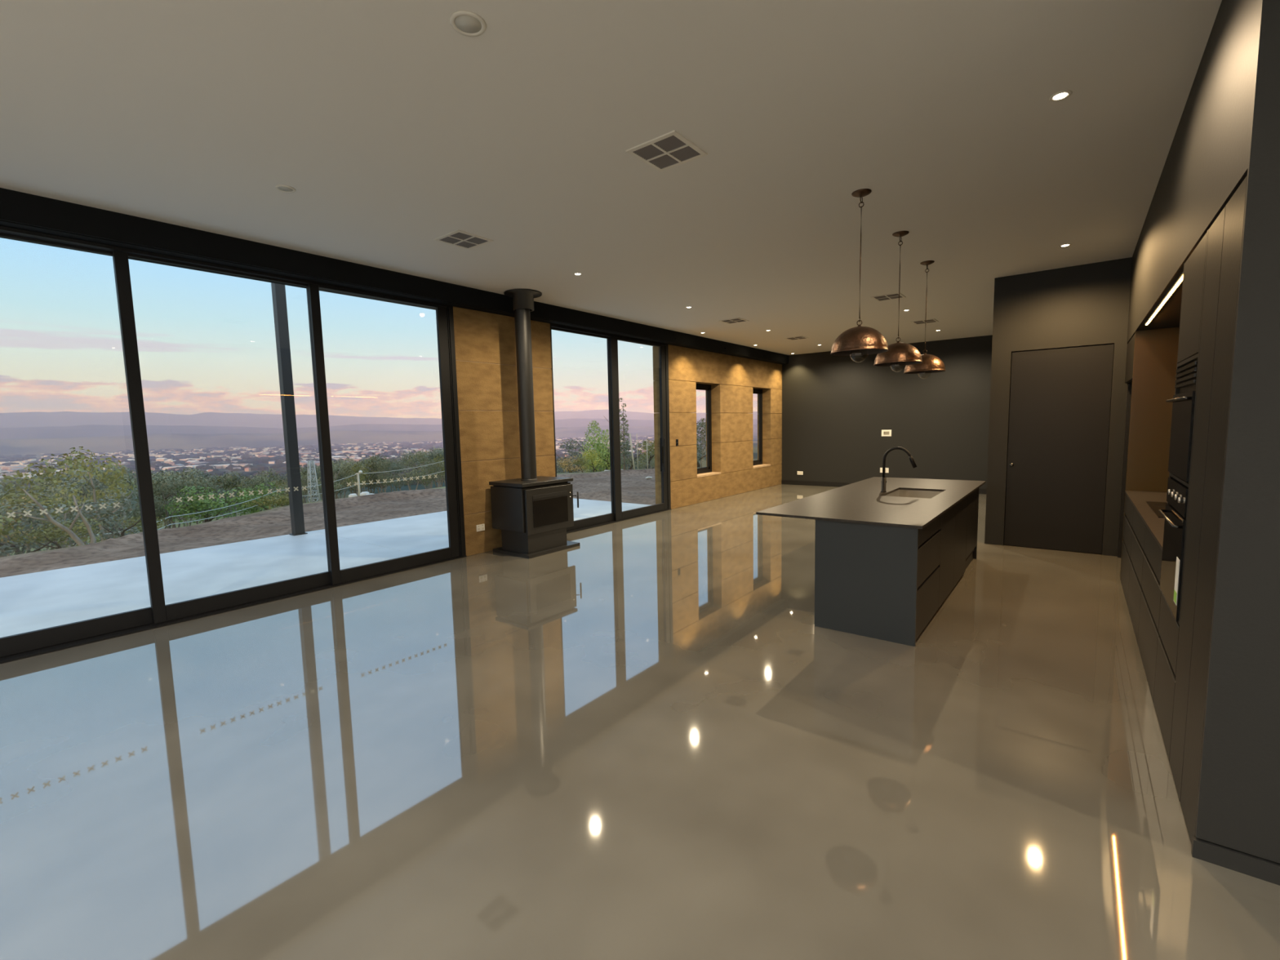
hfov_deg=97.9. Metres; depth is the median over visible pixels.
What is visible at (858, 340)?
pendant lamp
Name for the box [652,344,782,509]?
wall
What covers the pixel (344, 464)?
tree
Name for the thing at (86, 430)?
hill
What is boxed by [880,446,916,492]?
tap
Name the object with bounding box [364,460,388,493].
tree
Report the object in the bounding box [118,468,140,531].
tree
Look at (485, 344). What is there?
wall
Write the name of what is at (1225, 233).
tall cabinet
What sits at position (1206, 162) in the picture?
wall
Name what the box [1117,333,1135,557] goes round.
tall cabinet
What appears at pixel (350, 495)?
bale
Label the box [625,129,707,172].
ceiling vent
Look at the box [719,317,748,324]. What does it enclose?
ceiling vent
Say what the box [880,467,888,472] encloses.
power outlet
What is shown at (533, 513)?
heater
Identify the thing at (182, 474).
tree
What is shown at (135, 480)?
tree
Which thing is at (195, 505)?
bush
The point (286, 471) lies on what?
tree
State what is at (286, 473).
tree
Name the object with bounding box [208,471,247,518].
tree
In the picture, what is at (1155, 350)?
wall
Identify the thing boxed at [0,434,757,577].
ground
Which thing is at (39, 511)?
tree
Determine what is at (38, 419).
hill
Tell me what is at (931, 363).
pendant lamp
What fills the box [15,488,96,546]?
bare tree
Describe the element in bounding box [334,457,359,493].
tree
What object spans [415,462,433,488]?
tree
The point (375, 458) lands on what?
tree
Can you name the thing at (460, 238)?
ceiling vent
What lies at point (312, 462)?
lattice tower
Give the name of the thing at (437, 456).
tree
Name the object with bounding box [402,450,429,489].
tree
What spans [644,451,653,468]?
tree
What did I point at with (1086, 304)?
wall
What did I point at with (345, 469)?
tree
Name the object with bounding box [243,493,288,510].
bush
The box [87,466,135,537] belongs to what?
tree
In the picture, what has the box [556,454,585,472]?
bush
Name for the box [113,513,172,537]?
bush
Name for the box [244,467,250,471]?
house
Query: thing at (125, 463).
house
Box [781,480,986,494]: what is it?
baseboard
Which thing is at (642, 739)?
floor
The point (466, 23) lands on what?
ceiling disc
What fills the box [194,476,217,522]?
tree
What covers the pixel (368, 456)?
tree
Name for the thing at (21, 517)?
tree
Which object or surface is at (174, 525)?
tree
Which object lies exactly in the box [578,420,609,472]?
conical tree
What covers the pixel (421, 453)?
tree
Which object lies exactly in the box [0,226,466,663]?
door
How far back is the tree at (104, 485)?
58.10 m
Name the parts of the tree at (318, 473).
crown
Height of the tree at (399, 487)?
12.481 m
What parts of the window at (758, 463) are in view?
frame, sill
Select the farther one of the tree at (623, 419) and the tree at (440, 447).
the tree at (440, 447)
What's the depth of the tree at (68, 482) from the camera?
51.17 m
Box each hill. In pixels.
[0,409,757,428]
[0,417,757,439]
[0,424,757,456]
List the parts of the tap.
spout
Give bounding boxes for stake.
[629,433,635,469]
[636,435,638,469]
[646,439,648,468]
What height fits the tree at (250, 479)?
8.504 m
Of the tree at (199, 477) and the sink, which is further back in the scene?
the tree at (199, 477)
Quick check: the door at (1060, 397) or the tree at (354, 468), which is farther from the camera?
the tree at (354, 468)
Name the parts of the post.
plate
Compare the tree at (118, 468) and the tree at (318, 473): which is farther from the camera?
the tree at (318, 473)
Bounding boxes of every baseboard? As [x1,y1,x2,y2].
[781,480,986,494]
[1191,835,1279,885]
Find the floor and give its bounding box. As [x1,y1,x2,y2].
[0,484,1279,959]
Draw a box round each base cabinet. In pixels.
[915,515,941,639]
[937,495,968,607]
[964,488,978,569]
[1120,494,1133,604]
[1127,506,1145,643]
[1137,524,1162,701]
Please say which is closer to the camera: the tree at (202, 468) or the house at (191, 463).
the tree at (202, 468)
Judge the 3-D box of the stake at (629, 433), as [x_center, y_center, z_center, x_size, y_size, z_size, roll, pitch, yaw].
[-0.429,-1.500,30.986,0.241,2.209,0.241,3,7,38]
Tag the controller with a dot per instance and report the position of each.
(884, 433)
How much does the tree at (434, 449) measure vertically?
11.322 m
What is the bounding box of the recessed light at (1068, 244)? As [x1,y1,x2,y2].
[1058,243,1071,247]
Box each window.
[696,383,720,477]
[752,388,770,468]
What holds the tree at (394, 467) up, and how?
on the ground
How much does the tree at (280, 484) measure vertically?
10.320 m
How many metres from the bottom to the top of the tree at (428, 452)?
9.556 m
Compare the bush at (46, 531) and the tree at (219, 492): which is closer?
the bush at (46, 531)
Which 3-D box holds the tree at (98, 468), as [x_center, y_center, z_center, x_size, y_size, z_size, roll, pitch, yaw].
[-58.363,3.715,60.988,6.366,9.878,5.724,4,7,42]
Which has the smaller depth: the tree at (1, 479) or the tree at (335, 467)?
the tree at (1, 479)
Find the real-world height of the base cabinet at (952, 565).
0.853 m
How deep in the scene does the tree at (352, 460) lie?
112.41 m
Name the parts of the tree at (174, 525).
crown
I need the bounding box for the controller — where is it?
[881,429,891,436]
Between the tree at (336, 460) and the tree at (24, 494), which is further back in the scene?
the tree at (336, 460)
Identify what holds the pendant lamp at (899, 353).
hanging from the ceiling
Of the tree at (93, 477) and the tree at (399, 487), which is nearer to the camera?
the tree at (93, 477)
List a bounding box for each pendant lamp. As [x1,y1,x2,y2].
[830,188,888,362]
[873,231,922,372]
[903,260,945,378]
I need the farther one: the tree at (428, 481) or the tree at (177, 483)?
the tree at (428, 481)
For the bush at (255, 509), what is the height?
6.164 m
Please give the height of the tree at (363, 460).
10.273 m
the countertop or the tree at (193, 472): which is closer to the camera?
the countertop
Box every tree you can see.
[0,453,91,517]
[0,476,29,557]
[0,479,25,528]
[0,484,48,553]
[0,492,39,557]
[0,493,27,555]
[0,495,44,550]
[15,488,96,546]
[16,493,71,548]
[16,511,48,551]
[23,502,62,550]
[27,474,57,547]
[29,480,66,547]
[32,471,87,543]
[32,479,101,546]
[35,471,75,545]
[35,504,82,547]
[36,511,65,549]
[37,476,75,546]
[39,484,93,546]
[45,471,119,528]
[51,446,136,542]
[62,468,91,540]
[62,482,113,542]
[66,468,137,535]
[70,479,111,533]
[71,485,127,538]
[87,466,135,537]
[89,484,139,536]
[91,486,141,533]
[96,462,135,477]
[102,477,140,533]
[106,471,139,539]
[112,477,138,537]
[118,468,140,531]
[125,473,157,530]
[128,475,172,519]
[132,480,169,516]
[133,470,187,528]
[137,469,182,528]
[153,468,193,528]
[153,478,192,527]
[155,491,180,526]
[156,478,195,526]
[156,488,173,528]
[164,477,202,525]
[171,468,198,526]
[181,466,201,524]
[182,471,227,519]
[182,475,215,523]
[185,468,209,486]
[186,472,210,520]
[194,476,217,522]
[194,478,222,520]
[206,473,242,518]
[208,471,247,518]
[208,473,231,513]
[211,475,244,515]
[213,487,238,518]
[233,479,267,508]
[235,475,271,509]
[253,473,279,510]
[257,468,288,496]
[271,477,288,497]
[274,483,288,504]
[281,473,305,495]
[283,471,307,495]
[299,465,320,502]
[301,473,320,501]
[311,463,333,499]
[315,461,343,490]
[333,460,346,498]
[333,465,343,498]
[333,474,341,494]
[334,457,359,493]
[336,463,351,497]
[337,464,362,493]
[337,471,347,497]
[338,457,368,493]
[343,473,358,493]
[346,461,368,489]
[346,461,369,496]
[349,457,373,492]
[349,467,374,491]
[360,455,382,493]
[361,456,383,493]
[364,458,393,493]
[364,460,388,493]
[368,453,394,491]
[368,455,392,493]
[374,459,394,492]
[381,459,400,492]
[382,462,405,491]
[384,461,407,491]
[391,457,411,490]
[393,449,422,489]
[401,458,422,489]
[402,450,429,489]
[413,453,437,488]
[414,459,437,488]
[415,449,442,488]
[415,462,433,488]
[417,478,434,488]
[421,448,444,488]
[422,446,444,487]
[424,459,444,487]
[427,453,444,487]
[434,447,445,484]
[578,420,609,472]
[591,428,622,471]
[603,397,631,469]
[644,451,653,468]
[696,417,706,467]
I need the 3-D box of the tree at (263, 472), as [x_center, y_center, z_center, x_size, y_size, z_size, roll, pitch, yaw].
[-74.707,3.112,112.559,6.224,10.913,5.984,-1,6,2]
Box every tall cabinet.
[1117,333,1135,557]
[1153,229,1208,761]
[1169,175,1247,844]
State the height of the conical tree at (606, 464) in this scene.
3.385 m
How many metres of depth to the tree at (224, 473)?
93.97 m
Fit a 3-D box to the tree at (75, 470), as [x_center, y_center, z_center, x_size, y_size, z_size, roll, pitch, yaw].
[-84.974,5.173,84.632,6.331,14.924,6.585,4,8,45]
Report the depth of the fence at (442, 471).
58.34 m
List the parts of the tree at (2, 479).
crown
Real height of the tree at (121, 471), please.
11.728 m
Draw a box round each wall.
[453,306,555,555]
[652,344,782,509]
[781,334,992,488]
[984,257,1132,556]
[1126,0,1261,343]
[1195,0,1279,863]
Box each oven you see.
[1158,476,1188,620]
[1165,360,1197,481]
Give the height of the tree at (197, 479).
9.157 m
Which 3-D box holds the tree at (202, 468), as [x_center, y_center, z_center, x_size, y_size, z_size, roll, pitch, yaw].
[-92.540,4.561,117.308,6.666,13.849,6.924,-1,6,4]
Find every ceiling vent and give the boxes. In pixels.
[433,229,493,249]
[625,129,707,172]
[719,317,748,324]
[784,335,808,340]
[870,292,905,301]
[911,318,938,324]
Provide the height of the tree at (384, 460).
9.800 m
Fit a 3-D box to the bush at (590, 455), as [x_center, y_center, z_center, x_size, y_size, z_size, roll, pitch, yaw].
[-2.499,-0.939,29.404,1.356,1.426,1.364,2,6,30]
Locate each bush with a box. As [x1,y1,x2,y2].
[0,500,79,555]
[0,513,31,539]
[9,516,105,548]
[66,496,159,543]
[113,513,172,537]
[160,485,253,525]
[227,481,284,516]
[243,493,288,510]
[269,493,304,506]
[555,438,586,473]
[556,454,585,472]
[572,457,591,472]
[579,448,602,471]
[620,440,648,469]
[634,438,654,468]
[696,419,706,467]
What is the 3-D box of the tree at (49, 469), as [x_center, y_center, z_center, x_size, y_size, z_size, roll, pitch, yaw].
[-24.931,0.279,22.973,3.370,2.665,3.468,-3,6,-19]
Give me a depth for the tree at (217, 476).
95.26 m
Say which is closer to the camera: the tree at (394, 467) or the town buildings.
the tree at (394, 467)
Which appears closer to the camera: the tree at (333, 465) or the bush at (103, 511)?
the bush at (103, 511)
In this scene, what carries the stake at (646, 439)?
on the ground
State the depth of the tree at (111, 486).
32.87 m
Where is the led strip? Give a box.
[1144,271,1183,324]
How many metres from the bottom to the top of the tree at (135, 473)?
12.155 m
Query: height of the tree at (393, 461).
8.773 m
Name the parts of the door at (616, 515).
pull handle, pull handle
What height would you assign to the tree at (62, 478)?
11.643 m
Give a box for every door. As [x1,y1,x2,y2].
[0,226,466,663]
[550,323,671,533]
[1004,343,1114,554]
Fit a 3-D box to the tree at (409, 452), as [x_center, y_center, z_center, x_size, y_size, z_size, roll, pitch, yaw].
[-46.028,-1.013,110.958,5.597,9.966,5.516,-3,6,-16]
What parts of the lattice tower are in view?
leg, leg, leg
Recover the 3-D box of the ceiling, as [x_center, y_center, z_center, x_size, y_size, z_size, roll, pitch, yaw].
[2.821,-2.437,5.323,10.680,0.280,15.650,3,7,38]
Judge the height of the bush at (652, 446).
2.675 m
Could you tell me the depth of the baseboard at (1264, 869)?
1.95 m
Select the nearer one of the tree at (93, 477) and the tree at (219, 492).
the tree at (93, 477)
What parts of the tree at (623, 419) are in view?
crown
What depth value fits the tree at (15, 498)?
45.67 m
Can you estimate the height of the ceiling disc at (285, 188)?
0.006 m
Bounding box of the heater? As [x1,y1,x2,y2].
[488,288,579,559]
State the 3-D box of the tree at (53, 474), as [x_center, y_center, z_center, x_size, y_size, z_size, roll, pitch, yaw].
[-106.234,6.981,99.962,6.851,16.013,7.126,-5,7,-36]
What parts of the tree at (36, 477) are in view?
crown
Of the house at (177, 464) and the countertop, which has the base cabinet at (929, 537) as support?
the countertop
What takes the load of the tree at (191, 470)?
on the ground
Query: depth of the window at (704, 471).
12.03 m
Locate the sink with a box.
[884,489,942,498]
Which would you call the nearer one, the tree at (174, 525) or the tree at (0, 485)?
the tree at (0, 485)
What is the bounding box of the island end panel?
[814,520,918,646]
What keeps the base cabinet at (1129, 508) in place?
on the floor
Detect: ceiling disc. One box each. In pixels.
[275,184,295,192]
[449,10,486,36]
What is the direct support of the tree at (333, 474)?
on the ground
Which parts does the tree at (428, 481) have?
crown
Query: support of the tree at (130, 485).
on the ground
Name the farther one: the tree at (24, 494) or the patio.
the tree at (24, 494)
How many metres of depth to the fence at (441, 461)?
59.73 m
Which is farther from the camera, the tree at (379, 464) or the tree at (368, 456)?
the tree at (368, 456)
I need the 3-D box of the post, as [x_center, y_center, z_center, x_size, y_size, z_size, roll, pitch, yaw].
[-5.535,-2.318,8.610,0.175,6.404,0.200,3,7,38]
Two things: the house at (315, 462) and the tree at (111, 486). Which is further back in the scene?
the house at (315, 462)
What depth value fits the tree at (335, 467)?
90.61 m
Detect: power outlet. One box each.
[475,524,484,531]
[797,471,803,475]
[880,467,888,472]
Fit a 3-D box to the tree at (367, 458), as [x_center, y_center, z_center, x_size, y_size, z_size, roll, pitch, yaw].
[-56.767,0.413,114.178,5.486,9.844,5.644,-1,6,7]
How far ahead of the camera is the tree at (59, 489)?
42.24 m
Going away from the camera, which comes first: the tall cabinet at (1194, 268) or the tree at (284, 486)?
the tall cabinet at (1194, 268)
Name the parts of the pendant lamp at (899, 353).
lamp shade, cord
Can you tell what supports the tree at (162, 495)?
on the ground
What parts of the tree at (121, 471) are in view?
crown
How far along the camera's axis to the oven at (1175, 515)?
2.68 m
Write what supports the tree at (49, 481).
on the ground
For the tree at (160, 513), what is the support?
on the ground
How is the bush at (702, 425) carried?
on the ground
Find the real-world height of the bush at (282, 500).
2.853 m
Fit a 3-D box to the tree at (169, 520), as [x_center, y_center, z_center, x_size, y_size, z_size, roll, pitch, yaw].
[-77.647,4.464,90.731,7.719,12.581,6.995,-2,6,-10]
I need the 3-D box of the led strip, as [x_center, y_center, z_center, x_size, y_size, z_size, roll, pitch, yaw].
[3.633,-1.240,3.861,0.024,0.014,2.500,3,7,38]
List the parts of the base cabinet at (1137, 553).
drawer, drawer, drawer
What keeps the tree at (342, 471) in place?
on the ground
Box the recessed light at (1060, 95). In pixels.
[1048,89,1071,101]
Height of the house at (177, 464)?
12.960 m
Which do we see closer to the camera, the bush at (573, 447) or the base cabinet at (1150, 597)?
the base cabinet at (1150, 597)
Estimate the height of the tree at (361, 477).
7.436 m
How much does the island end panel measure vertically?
0.855 m
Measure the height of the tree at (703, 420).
5.828 m
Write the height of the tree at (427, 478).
8.222 m
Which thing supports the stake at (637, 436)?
on the ground
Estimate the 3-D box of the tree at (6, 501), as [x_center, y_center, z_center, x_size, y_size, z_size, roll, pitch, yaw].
[-47.771,4.214,41.947,3.808,6.523,3.058,-1,6,4]
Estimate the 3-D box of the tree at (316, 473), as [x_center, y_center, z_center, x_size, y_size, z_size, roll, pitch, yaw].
[-57.542,1.875,98.226,3.651,6.776,3.634,2,6,27]
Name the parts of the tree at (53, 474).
crown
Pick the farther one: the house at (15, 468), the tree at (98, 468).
the house at (15, 468)
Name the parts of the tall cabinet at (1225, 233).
door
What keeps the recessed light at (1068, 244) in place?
in the ceiling
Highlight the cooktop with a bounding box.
[1145,501,1167,518]
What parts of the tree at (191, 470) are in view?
crown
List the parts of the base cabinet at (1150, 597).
drawer, drawer, drawer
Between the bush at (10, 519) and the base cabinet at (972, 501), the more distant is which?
the bush at (10, 519)
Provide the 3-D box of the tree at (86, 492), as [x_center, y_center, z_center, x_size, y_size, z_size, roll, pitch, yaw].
[-52.197,3.865,53.056,3.480,7.935,3.620,2,6,27]
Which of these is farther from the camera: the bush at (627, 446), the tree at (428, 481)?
the tree at (428, 481)
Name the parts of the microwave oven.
handle, microwave door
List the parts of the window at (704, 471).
frame, sill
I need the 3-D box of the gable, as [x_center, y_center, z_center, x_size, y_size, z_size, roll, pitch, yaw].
[3.556,0.464,6.563,0.727,0.855,0.022,3,7,38]
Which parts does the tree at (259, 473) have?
crown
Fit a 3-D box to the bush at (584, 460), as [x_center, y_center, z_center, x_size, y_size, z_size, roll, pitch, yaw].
[-3.057,-0.712,28.791,1.155,1.025,1.074,-2,6,-8]
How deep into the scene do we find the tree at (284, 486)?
106.30 m
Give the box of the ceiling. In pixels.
[0,0,1222,355]
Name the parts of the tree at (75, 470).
crown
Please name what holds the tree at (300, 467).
on the ground
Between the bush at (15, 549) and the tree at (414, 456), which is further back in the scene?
the tree at (414, 456)
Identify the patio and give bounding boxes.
[0,497,649,637]
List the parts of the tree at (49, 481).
crown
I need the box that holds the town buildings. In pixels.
[0,436,654,479]
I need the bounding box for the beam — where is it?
[0,187,788,364]
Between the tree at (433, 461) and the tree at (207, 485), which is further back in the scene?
the tree at (433, 461)
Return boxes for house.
[7,466,33,471]
[114,462,129,465]
[155,457,167,461]
[171,463,184,466]
[189,462,208,465]
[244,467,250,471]
[302,461,319,465]
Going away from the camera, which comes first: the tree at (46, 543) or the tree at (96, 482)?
the tree at (46, 543)
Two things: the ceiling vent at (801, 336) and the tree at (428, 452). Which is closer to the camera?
the ceiling vent at (801, 336)
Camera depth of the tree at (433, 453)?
107.71 m
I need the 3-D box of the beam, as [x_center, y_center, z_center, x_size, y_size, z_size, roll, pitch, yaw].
[-1.094,-2.402,8.393,0.561,0.210,15.250,3,7,38]
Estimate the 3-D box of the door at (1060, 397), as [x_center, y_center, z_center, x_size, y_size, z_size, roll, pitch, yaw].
[4.969,-0.355,6.664,0.960,2.405,0.102,3,7,38]
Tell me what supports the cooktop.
on the benchtop
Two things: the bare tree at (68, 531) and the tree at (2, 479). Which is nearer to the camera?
the bare tree at (68, 531)
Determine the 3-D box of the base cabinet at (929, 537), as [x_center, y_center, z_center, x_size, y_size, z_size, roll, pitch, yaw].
[1.935,0.703,4.478,0.704,0.853,0.846,3,7,38]
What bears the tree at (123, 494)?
on the ground
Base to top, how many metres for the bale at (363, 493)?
1.021 m
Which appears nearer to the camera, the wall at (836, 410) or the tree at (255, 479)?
the wall at (836, 410)
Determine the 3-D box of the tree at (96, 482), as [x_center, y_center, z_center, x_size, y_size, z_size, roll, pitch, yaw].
[-56.661,4.264,57.212,4.230,8.285,4.400,-4,6,-26]
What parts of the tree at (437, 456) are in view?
crown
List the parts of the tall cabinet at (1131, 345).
door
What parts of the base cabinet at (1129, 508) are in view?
drawer, drawer, drawer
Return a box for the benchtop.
[1124,490,1167,551]
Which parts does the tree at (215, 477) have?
crown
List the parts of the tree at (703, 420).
crown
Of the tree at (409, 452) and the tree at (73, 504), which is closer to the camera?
the tree at (73, 504)
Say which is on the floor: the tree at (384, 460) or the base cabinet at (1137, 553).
the base cabinet at (1137, 553)
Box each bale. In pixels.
[348,493,357,497]
[360,491,369,495]
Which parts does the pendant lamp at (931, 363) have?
lamp shade, cord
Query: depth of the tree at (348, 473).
118.67 m
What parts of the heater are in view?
plate, hearth plate, heater door, door glass, handle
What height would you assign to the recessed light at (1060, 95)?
0.004 m
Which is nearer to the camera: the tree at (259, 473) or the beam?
the beam
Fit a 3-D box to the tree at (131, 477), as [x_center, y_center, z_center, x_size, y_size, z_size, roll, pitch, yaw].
[-67.524,4.594,71.416,4.587,10.627,5.710,-1,6,2]
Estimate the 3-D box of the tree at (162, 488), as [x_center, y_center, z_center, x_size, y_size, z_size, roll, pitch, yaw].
[-96.885,6.440,112.641,6.855,12.067,6.213,-1,6,-1]
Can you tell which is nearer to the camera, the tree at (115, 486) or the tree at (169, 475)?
the tree at (115, 486)
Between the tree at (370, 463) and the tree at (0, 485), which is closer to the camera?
the tree at (0, 485)
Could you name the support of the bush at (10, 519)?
on the ground
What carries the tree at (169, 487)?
on the ground
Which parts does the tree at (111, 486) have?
crown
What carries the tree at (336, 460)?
on the ground
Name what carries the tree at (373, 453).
on the ground
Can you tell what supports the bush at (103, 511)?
on the ground
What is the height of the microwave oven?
0.548 m
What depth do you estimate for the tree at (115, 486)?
50.81 m
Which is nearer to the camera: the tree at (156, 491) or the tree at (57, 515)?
the tree at (57, 515)
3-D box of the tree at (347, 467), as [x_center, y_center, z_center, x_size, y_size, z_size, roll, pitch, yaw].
[-55.132,0.626,109.125,4.213,8.733,4.194,-4,6,-27]
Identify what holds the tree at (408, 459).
on the ground
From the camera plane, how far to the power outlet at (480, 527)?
7.21 m
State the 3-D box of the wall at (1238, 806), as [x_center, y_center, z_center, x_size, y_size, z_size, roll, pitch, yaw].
[3.400,-0.242,0.766,3.595,3.235,0.020,3,7,38]
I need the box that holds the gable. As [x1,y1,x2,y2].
[973,495,978,559]
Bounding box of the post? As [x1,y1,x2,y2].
[271,282,307,535]
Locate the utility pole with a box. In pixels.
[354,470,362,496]
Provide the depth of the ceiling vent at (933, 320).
9.71 m
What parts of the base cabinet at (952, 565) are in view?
door, door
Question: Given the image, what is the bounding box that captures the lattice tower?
[307,460,320,502]
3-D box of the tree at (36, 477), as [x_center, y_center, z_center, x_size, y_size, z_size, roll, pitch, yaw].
[-68.334,4.438,67.756,7.391,11.603,7.499,0,6,15]
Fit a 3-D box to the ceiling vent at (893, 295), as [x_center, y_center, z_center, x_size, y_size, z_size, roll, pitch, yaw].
[3.447,-2.539,7.736,0.370,0.009,0.370,3,7,38]
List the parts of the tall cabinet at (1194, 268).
drawer, drawer, door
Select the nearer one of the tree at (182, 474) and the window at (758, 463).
the window at (758, 463)
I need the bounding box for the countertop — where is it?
[755,476,986,528]
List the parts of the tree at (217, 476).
crown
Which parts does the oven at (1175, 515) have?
handle, knob, knob, control panel, knob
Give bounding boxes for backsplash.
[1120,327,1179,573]
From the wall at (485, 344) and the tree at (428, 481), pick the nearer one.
the wall at (485, 344)
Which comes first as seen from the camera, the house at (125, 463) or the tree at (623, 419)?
the tree at (623, 419)
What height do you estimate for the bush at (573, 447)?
2.488 m
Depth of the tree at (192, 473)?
109.86 m
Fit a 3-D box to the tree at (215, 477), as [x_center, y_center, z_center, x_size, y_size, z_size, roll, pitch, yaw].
[-80.074,4.232,106.377,5.278,11.268,5.355,-4,6,-25]
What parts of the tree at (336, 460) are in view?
crown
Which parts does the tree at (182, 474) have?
crown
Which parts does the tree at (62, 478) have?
crown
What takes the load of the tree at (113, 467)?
on the ground
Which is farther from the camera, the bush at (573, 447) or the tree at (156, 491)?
the tree at (156, 491)
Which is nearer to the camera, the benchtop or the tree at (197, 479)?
the benchtop
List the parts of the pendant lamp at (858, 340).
lamp shade, cord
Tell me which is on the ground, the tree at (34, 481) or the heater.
the tree at (34, 481)
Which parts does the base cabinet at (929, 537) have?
drawer, drawer, drawer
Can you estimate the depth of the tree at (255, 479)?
99.93 m
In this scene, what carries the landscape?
on the ground
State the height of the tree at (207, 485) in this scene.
8.882 m
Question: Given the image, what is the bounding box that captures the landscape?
[0,435,654,506]
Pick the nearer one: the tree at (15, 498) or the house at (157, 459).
the tree at (15, 498)
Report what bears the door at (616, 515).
in the wall at (485, 344)
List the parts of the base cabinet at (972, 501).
door, door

